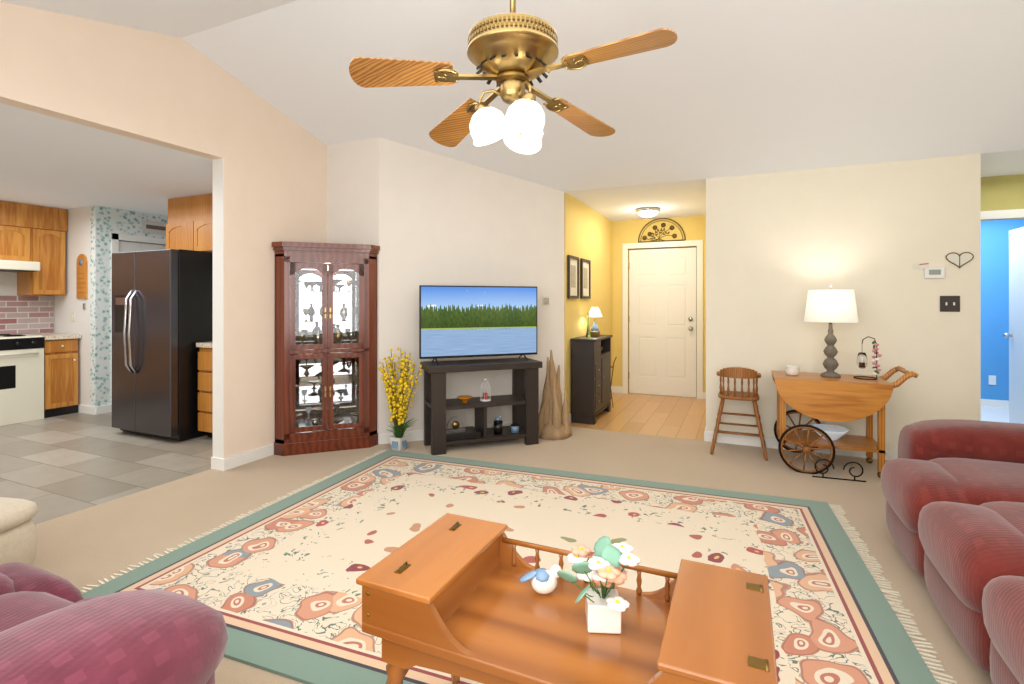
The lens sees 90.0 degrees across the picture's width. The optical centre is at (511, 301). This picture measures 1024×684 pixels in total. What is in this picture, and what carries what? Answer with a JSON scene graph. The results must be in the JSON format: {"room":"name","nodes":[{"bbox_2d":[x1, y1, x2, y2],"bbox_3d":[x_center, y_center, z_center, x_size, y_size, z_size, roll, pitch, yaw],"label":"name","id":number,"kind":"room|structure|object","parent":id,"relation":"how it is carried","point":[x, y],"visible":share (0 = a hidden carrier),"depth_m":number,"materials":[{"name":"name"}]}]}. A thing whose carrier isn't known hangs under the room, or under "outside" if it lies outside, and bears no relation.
{"room":"living room","nodes":[
{"label":"living room","id":0,"kind":"room"},
{"bbox_2d":[0,272,53,334],"bbox_3d":[-6.425,0.100,4.446,0.100,2.400,3.950,0,0,24],"label":"wall","id":1,"kind":"structure","parent":0,"point":[8,283],"depth_m":5.86,"materials":[{"name":"paint"}]},
{"bbox_2d":[0,200,39,295],"bbox_3d":[-5.628,-0.580,5.697,0.320,1.020,0.445,0,0,24],"label":"upper cabinet","id":2,"kind":"object","parent":1,"relation":"attached to","point":[33,233],"depth_m":5.72,"materials":[{"name":"brown wood"}]},
{"bbox_2d":[0,260,39,271],"bbox_3d":[-5.624,-0.384,5.452,0.500,0.107,0.755,0,0,24],"label":"range hood","id":3,"kind":"object","parent":2,"relation":"attached to","point":[16,266],"visible":1,"depth_m":5.54,"materials":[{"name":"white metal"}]},
{"bbox_2d":[54,206,89,405],"bbox_3d":[-5.246,0.100,6.137,0.870,2.400,0.100,0,0,24],"label":"wall","id":4,"kind":"structure","parent":0,"point":[77,238],"depth_m":6.01,"materials":[{"name":"paint"}]},
{"bbox_2d":[40,206,67,294],"bbox_3d":[-5.494,-0.580,5.996,0.320,1.020,0.340,0,0,24],"label":"upper cabinet","id":5,"kind":"object","parent":4,"relation":"attached to","point":[53,221],"depth_m":5.96,"materials":[{"name":"brown wood"}]},
{"bbox_2d":[71,311,74,321],"bbox_3d":[-5.192,0.180,6.050,0.075,0.120,0.011,0,0,24],"label":"light switch","id":6,"kind":"object","parent":4,"relation":"attached to","point":[72,316],"visible":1,"depth_m":6.04,"materials":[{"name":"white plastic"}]},
{"bbox_2d":[76,254,86,308],"bbox_3d":[-5.012,-0.228,5.962,0.190,0.645,0.022,0,0,24],"label":"wall plaque","id":7,"kind":"object","parent":4,"relation":"attached to","point":[81,277],"visible":0.94,"depth_m":5.95,"materials":[{"name":"brown wood"}]},
{"bbox_2d":[78,404,111,414],"bbox_3d":[-4.929,1.255,6.059,0.454,0.090,0.244,0,0,24],"label":"baseboard","id":8,"kind":"structure","parent":4,"relation":"attached to","point":[92,410],"depth_m":5.93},
{"bbox_2d":[0,412,212,524],"bbox_3d":[-4.276,1.300,4.498,3.980,0.001,6.000,0,0,24],"label":"floor","id":9,"kind":"structure","parent":0,"point":[56,466],"depth_m":4.15,"materials":[{"name":"tile"}]},
{"bbox_2d":[0,334,43,425],"bbox_3d":[-5.569,0.833,5.427,0.620,0.935,0.750,0,0,24],"label":"range","id":10,"kind":"object","parent":9,"relation":"on","point":[21,378],"visible":1,"depth_m":5.48,"materials":[{"name":"beige metal"}]},
{"bbox_2d":[44,340,77,417],"bbox_3d":[-5.378,0.865,5.939,0.580,0.870,0.330,0,0,24],"label":"base cabinet","id":11,"kind":"object","parent":9,"relation":"on","point":[60,356],"depth_m":5.81,"materials":[{"name":"brown wood"}]},
{"bbox_2d":[32,332,79,339],"bbox_3d":[-5.369,0.410,5.940,0.594,0.040,0.340,0,0,24],"label":"countertop","id":12,"kind":"structure","parent":11,"relation":"on","point":[52,336],"depth_m":5.85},
{"bbox_2d":[112,249,212,440],"bbox_3d":[-3.368,0.407,5.145,0.910,1.775,0.858,0,0,24],"label":"refrigerator","id":13,"kind":"object","parent":9,"relation":"on","point":[162,313],"visible":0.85,"depth_m":4.80,"materials":[{"name":"black metal"}]},
{"bbox_2d":[196,345,212,437],"bbox_3d":[-2.428,0.865,4.908,0.900,0.870,0.614,0,0,24],"label":"base cabinet","id":14,"kind":"object","parent":9,"relation":"on","point":[205,356],"depth_m":4.77,"materials":[{"name":"brown wood"}]},
{"bbox_2d":[196,341,212,344],"bbox_3d":[-2.426,0.410,4.911,0.910,0.040,0.625,0,0,24],"label":"countertop","id":15,"kind":"structure","parent":14,"relation":"on","point":[200,343],"depth_m":4.79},
{"bbox_2d":[90,205,167,406],"bbox_3d":[-4.426,0.100,6.784,0.100,2.400,1.950,0,0,24],"label":"wall","id":16,"kind":"structure","parent":0,"point":[105,222],"depth_m":5.95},
{"bbox_2d":[111,233,165,403],"bbox_3d":[-4.458,0.250,6.568,0.018,2.100,1.210,0,0,24],"label":"trim","id":17,"kind":"structure","parent":16,"relation":"attached to","point":[115,238],"depth_m":6.07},
{"bbox_2d":[119,241,165,251],"bbox_3d":[-4.499,0.285,6.586,0.037,2.010,1.046,0,0,24],"label":"closet bifold doors","id":18,"kind":"structure","parent":16,"relation":"in","point":[128,246],"depth_m":6.30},
{"bbox_2d":[142,220,167,234],"bbox_3d":[-4.472,-0.930,6.536,0.014,0.150,0.460,0,0,24],"label":"sign","id":19,"kind":"object","parent":16,"relation":"attached to","point":[154,227],"visible":0.64,"depth_m":6.45,"materials":[{"name":"white"}]},
{"bbox_2d":[0,1,326,457],"bbox_3d":[-2.711,-0.295,2.976,0.120,3.190,4.300,0,0,24],"label":"wall","id":20,"kind":"structure","parent":0,"point":[175,93],"depth_m":3.94,"materials":[{"name":"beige paint"}]},
{"bbox_2d":[213,158,223,458],"bbox_3d":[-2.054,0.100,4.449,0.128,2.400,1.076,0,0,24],"label":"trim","id":21,"kind":"structure","parent":20,"relation":"attached to","point":[218,308],"depth_m":3.95,"materials":[{"name":"paint"}]},
{"bbox_2d":[211,386,1008,470],"bbox_3d":[1.419,1.255,3.649,7.130,0.090,8.500,0,0,24],"label":"baseboard","id":22,"kind":"structure","parent":20,"relation":"attached to","point":[224,464],"depth_m":4.53,"materials":[{"name":"white wood"}]},
{"bbox_2d":[166,195,197,250],"bbox_3d":[-3.379,-0.795,5.485,0.513,0.590,0.344,0,0,24],"label":"upper cabinet","id":23,"kind":"object","parent":0,"relation":"attached to","point":[189,225],"depth_m":5.34,"materials":[{"name":"brown wood"}]},
{"bbox_2d":[198,193,212,251],"bbox_3d":[-2.991,-0.795,5.312,0.557,0.590,0.344,0,0,24],"label":"upper cabinet","id":24,"kind":"object","parent":0,"relation":"attached to","point":[205,201],"depth_m":5.19,"materials":[{"name":"brown wood"}]},
{"bbox_2d":[327,137,378,433],"bbox_3d":[-1.526,-0.110,4.867,0.740,2.820,0.120,0,0,24],"label":"wall","id":25,"kind":"structure","parent":0,"point":[352,192],"depth_m":4.77,"materials":[{"name":"white paint"}]},
{"bbox_2d":[379,137,563,433],"bbox_3d":[-0.352,-0.110,5.044,1.881,2.820,0.100,0,0,-21],"label":"wall","id":26,"kind":"structure","parent":0,"point":[444,220],"depth_m":4.93,"materials":[{"name":"white paint"}]},
{"bbox_2d":[543,296,548,305],"bbox_3d":[0.349,0.000,5.250,0.075,0.100,0.010,0,0,-21],"label":"light switch","id":27,"kind":"object","parent":26,"relation":"attached to","point":[545,300],"visible":1,"depth_m":5.25,"materials":[{"name":"plastic"}]},
{"bbox_2d":[31,427,991,683],"bbox_3d":[0.416,1.300,2.252,6.420,0.001,5.730,0,0,24],"label":"floor","id":28,"kind":"structure","parent":0,"point":[80,549],"depth_m":3.46,"materials":[{"name":"beige carpet"}]},
{"bbox_2d":[0,497,37,564],"bbox_3d":[-2.551,1.107,2.182,0.640,0.385,0.640,0,0,9],"label":"ottoman","id":29,"kind":"object","parent":28,"relation":"on","point":[18,540],"visible":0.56,"depth_m":2.32,"materials":[{"name":"fabric"}]},
{"bbox_2d":[0,562,227,683],"bbox_3d":[-1.572,0.768,1.163,1.783,1.065,1.120,0,0,24],"label":"armchair","id":30,"kind":"object","parent":28,"relation":"on","point":[55,629],"visible":1,"depth_m":1.04,"materials":[{"name":"fabric"}]},
{"bbox_2d":[272,241,379,455],"bbox_3d":[-1.613,0.400,4.482,0.630,1.800,0.630,0,0,24],"label":"curio cabinet","id":31,"kind":"object","parent":28,"relation":"on","point":[325,347],"visible":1,"depth_m":4.41,"materials":[{"name":"brown wood"}]},
{"bbox_2d":[379,347,422,450],"bbox_3d":[-0.967,0.854,4.448,0.330,0.892,0.309,0,0,24],"label":"plant","id":32,"kind":"object","parent":28,"relation":"on","point":[398,402],"visible":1,"depth_m":4.42,"materials":[{"name":"yellow plant"}]},
{"bbox_2d":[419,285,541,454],"bbox_3d":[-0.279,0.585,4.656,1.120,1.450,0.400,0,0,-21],"label":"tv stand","id":33,"kind":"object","parent":28,"relation":"on","point":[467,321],"visible":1,"depth_m":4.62,"materials":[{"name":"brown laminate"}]},
{"bbox_2d":[419,285,537,364],"bbox_3d":[-0.286,0.204,4.675,1.120,0.688,0.226,0,0,-21],"label":"tv","id":34,"kind":"object","parent":33,"relation":"on","point":[455,321],"depth_m":4.65,"materials":[{"name":"black plastic"}]},
{"bbox_2d":[421,286,536,356],"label":"screen","id":35,"kind":"object","parent":33,"relation":"on","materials":[{"name":"glass"}]},
{"bbox_2d":[80,450,956,683],"bbox_3d":[0.052,1.294,2.737,3.450,0.012,2.402,0,0,21],"label":"rug","id":36,"kind":"object","parent":28,"relation":"on","point":[277,587],"visible":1,"depth_m":2.60,"materials":[{"name":"beige fabric"}]},
{"bbox_2d":[356,513,777,683],"bbox_3d":[0.134,0.961,1.353,0.990,0.650,0.460,0,0,24],"label":"coffee table","id":37,"kind":"object","parent":36,"relation":"on","point":[456,597],"visible":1,"depth_m":1.30,"materials":[{"name":"brown wood"}]},
{"bbox_2d":[539,350,571,439],"bbox_3d":[0.400,0.888,4.950,0.352,0.837,0.337,0,0,-6],"label":"driftwood sculpture","id":38,"kind":"object","parent":28,"relation":"on","point":[553,419],"visible":0.96,"depth_m":4.90,"materials":[{"name":"brown wood"}]},
{"bbox_2d":[710,367,767,460],"bbox_3d":[1.962,0.928,4.435,0.442,0.749,0.401,0,0,24],"label":"chair","id":39,"kind":"object","parent":28,"relation":"on","point":[741,373],"visible":1,"depth_m":4.31,"materials":[{"name":"brown wood"}]},
{"bbox_2d":[812,459,865,481],"bbox_3d":[2.382,1.230,3.733,0.340,0.140,0.009,0,0,19],"label":"scroll decoration","id":40,"kind":"object","parent":28,"relation":"on","point":[845,465],"depth_m":3.73,"materials":[{"name":"black metal"}]},
{"bbox_2d":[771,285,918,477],"bbox_3d":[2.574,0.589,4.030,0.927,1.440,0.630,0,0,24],"label":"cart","id":41,"kind":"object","parent":28,"relation":"on","point":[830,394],"visible":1,"depth_m":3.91,"materials":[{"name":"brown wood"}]},
{"bbox_2d":[804,285,858,377],"bbox_3d":[2.533,0.234,4.071,0.369,0.730,0.369,0,0,24],"label":"table lamp","id":42,"kind":"object","parent":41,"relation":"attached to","point":[831,306],"depth_m":3.98,"materials":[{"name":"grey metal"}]},
{"bbox_2d":[881,419,1023,683],"bbox_3d":[2.126,0.745,1.716,1.140,1.020,2.568,0,0,24],"label":"sofa","id":43,"kind":"object","parent":28,"relation":"on","point":[953,490],"visible":1,"depth_m":2.02,"materials":[{"name":"red fabric"}]},
{"bbox_2d":[0,0,1023,215],"bbox_3d":[-1.325,-1.469,3.233,10.400,0.802,6.100,0,0,24],"label":"ceiling","id":44,"kind":"structure","parent":0,"point":[722,88],"depth_m":3.58,"materials":[{"name":"white paint"}]},
{"bbox_2d":[349,0,676,153],"bbox_3d":[0.092,-1.256,2.399,1.339,1.094,1.074,0,0,24],"label":"ceiling fan","id":45,"kind":"object","parent":44,"relation":"hanging from","point":[513,54],"visible":1,"depth_m":2.23,"materials":[{"name":"brown wood"}]},
{"bbox_2d":[564,192,611,413],"bbox_3d":[0.969,0.070,6.402,0.100,2.460,2.240,0,0,24],"label":"wall","id":46,"kind":"structure","parent":0,"point":[587,233],"depth_m":6.10,"materials":[{"name":"yellow paint"}]},
{"bbox_2d":[567,255,578,298],"bbox_3d":[0.669,-0.260,5.573,0.024,0.460,0.360,0,0,24],"label":"picture frame","id":47,"kind":"object","parent":46,"relation":"attached to","point":[573,277],"visible":1,"depth_m":5.55,"materials":[{"name":"brown wood"}]},
{"bbox_2d":[580,258,590,298],"bbox_3d":[0.865,-0.260,6.011,0.024,0.460,0.360,0,0,24],"label":"picture frame","id":48,"kind":"object","parent":46,"relation":"attached to","point":[585,278],"visible":1,"depth_m":6.00,"materials":[{"name":"brown wood"}]},
{"bbox_2d":[565,179,705,220],"bbox_3d":[1.638,-1.140,6.087,1.580,0.001,2.270,0,0,24],"label":"ceiling","id":49,"kind":"structure","parent":0,"point":[675,199],"depth_m":5.74,"materials":[{"name":"white paint"}]},
{"bbox_2d":[636,207,659,216],"bbox_3d":[1.679,-1.089,6.326,0.290,0.100,0.290,0,0,24],"label":"light","id":50,"kind":"object","parent":49,"relation":"attached to","point":[648,211],"visible":1,"depth_m":6.23,"materials":[{"name":"white glass"}]},
{"bbox_2d":[569,393,705,440],"bbox_3d":[1.628,1.300,6.064,1.480,0.001,2.220,0,0,24],"label":"floor","id":51,"kind":"structure","parent":0,"point":[666,416],"depth_m":5.78,"materials":[{"name":"brown wood"}]},
{"bbox_2d":[570,306,612,424],"bbox_3d":[0.910,0.678,5.777,0.283,1.243,0.780,0,0,24],"label":"cabinet","id":52,"kind":"object","parent":51,"relation":"on","point":[590,374],"visible":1,"depth_m":5.47,"materials":[{"name":"brown laminate"}]},
{"bbox_2d":[611,357,616,405],"bbox_3d":[1.145,0.989,6.258,0.193,0.622,0.193,0,0,-44],"label":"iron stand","id":53,"kind":"object","parent":51,"relation":"on","point":[611,380],"visible":0.1,"depth_m":6.25,"materials":[{"name":"metal"}]},
{"bbox_2d":[612,215,705,392],"bbox_3d":[2.081,0.080,7.077,1.580,2.440,0.100,0,0,24],"label":"wall","id":54,"kind":"structure","parent":0,"point":[629,231],"depth_m":7.21,"materials":[{"name":"yellow paint"}]},
{"bbox_2d":[628,247,695,397],"bbox_3d":[2.055,0.285,7.047,0.903,2.020,0.089,0,0,24],"label":"front door","id":55,"kind":"structure","parent":54,"relation":"in","point":[662,321],"depth_m":7.06,"materials":[{"name":"white wood"}]},
{"bbox_2d":[638,218,685,242],"bbox_3d":[2.049,-0.957,7.024,0.636,0.372,0.014,0,0,24],"label":"wall decoration","id":56,"kind":"object","parent":54,"relation":"attached to","point":[655,234],"visible":1,"depth_m":7.03,"materials":[{"name":"gold metal"}]},
{"bbox_2d":[622,240,702,398],"bbox_3d":[2.050,0.242,7.025,1.065,2.115,0.020,0,0,24],"label":"door frame","id":57,"kind":"structure","parent":54,"relation":"attached to","point":[627,246],"depth_m":6.98,"materials":[{"name":"white wood"}]},
{"bbox_2d":[706,154,980,449],"bbox_3d":[2.737,0.070,4.417,1.990,2.460,0.120,0,0,24],"label":"wall","id":58,"kind":"structure","parent":0,"point":[779,245],"depth_m":4.29,"materials":[{"name":"beige paint"}]},
{"bbox_2d":[913,263,928,269],"bbox_3d":[3.276,-0.278,4.104,0.105,0.060,0.006,0,0,24],"label":"cards","id":59,"kind":"object","parent":58,"relation":"attached to","point":[921,266],"visible":1,"depth_m":4.10,"materials":[{"name":"paper"}]},
{"bbox_2d":[924,267,944,277],"bbox_3d":[3.350,-0.225,4.061,0.125,0.085,0.026,0,0,24],"label":"thermostat","id":60,"kind":"object","parent":58,"relation":"attached to","point":[936,272],"visible":1,"depth_m":4.05,"materials":[{"name":"white plastic"}]},
{"bbox_2d":[940,296,959,311],"bbox_3d":[3.444,0.020,4.025,0.125,0.125,0.015,0,0,24],"label":"switch plate","id":61,"kind":"object","parent":58,"relation":"attached to","point":[949,303],"visible":1,"depth_m":4.03,"materials":[{"name":"brown metal"}]},
{"bbox_2d":[946,252,973,268],"bbox_3d":[3.499,-0.319,4.002,0.174,0.129,0.008,0,0,24],"label":"heart","id":62,"kind":"object","parent":58,"relation":"attached to","point":[960,260],"visible":1,"depth_m":4.00,"materials":[{"name":"black metal"}]},
{"bbox_2d":[981,406,1008,422],"bbox_3d":[5.052,1.300,5.611,2.300,0.001,2.150,0,0,24],"label":"floor","id":63,"kind":"structure","parent":0,"point":[994,414],"depth_m":5.88,"materials":[{"name":"white"}]},
{"bbox_2d":[981,174,1023,220],"bbox_3d":[4.430,0.080,4.712,1.100,2.440,0.100,0,0,24],"label":"wall","id":64,"kind":"structure","parent":0,"point":[1005,192],"depth_m":4.64,"materials":[{"name":"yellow paint"}]},
{"bbox_2d":[981,209,1023,219],"bbox_3d":[4.463,0.237,4.686,0.890,2.125,0.120,0,0,24],"label":"door frame","id":65,"kind":"structure","parent":64,"relation":"attached to","point":[1004,214],"depth_m":4.63,"materials":[{"name":"white wood"}]},
{"bbox_2d":[1003,227,1023,423],"bbox_3d":[4.982,0.285,4.936,0.174,2.020,0.721,0,0,24],"label":"bedroom door","id":66,"kind":"structure","parent":64,"relation":"in","point":[1015,335],"depth_m":5.11,"materials":[{"name":"white wood"}]},
{"bbox_2d":[981,219,1023,400],"bbox_3d":[5.470,0.080,6.547,2.400,2.440,0.100,0,0,24],"label":"wall","id":67,"kind":"structure","parent":0,"point":[994,294],"depth_m":6.27,"materials":[{"name":"blue paint"}]},
{"bbox_2d":[989,375,995,384],"bbox_3d":[5.904,0.970,6.294,0.070,0.115,0.006,0,0,24],"label":"outlet","id":68,"kind":"object","parent":67,"relation":"attached to","point":[992,379],"visible":1,"depth_m":6.29,"materials":[{"name":"white plastic"}]},
{"bbox_2d":[981,150,1023,176],"bbox_3d":[4.232,-1.140,4.269,1.100,0.001,1.070,0,0,24],"label":"ceiling","id":69,"kind":"structure","parent":0,"point":[1002,163],"depth_m":4.24,"materials":[{"name":"white paint"}]}
]}

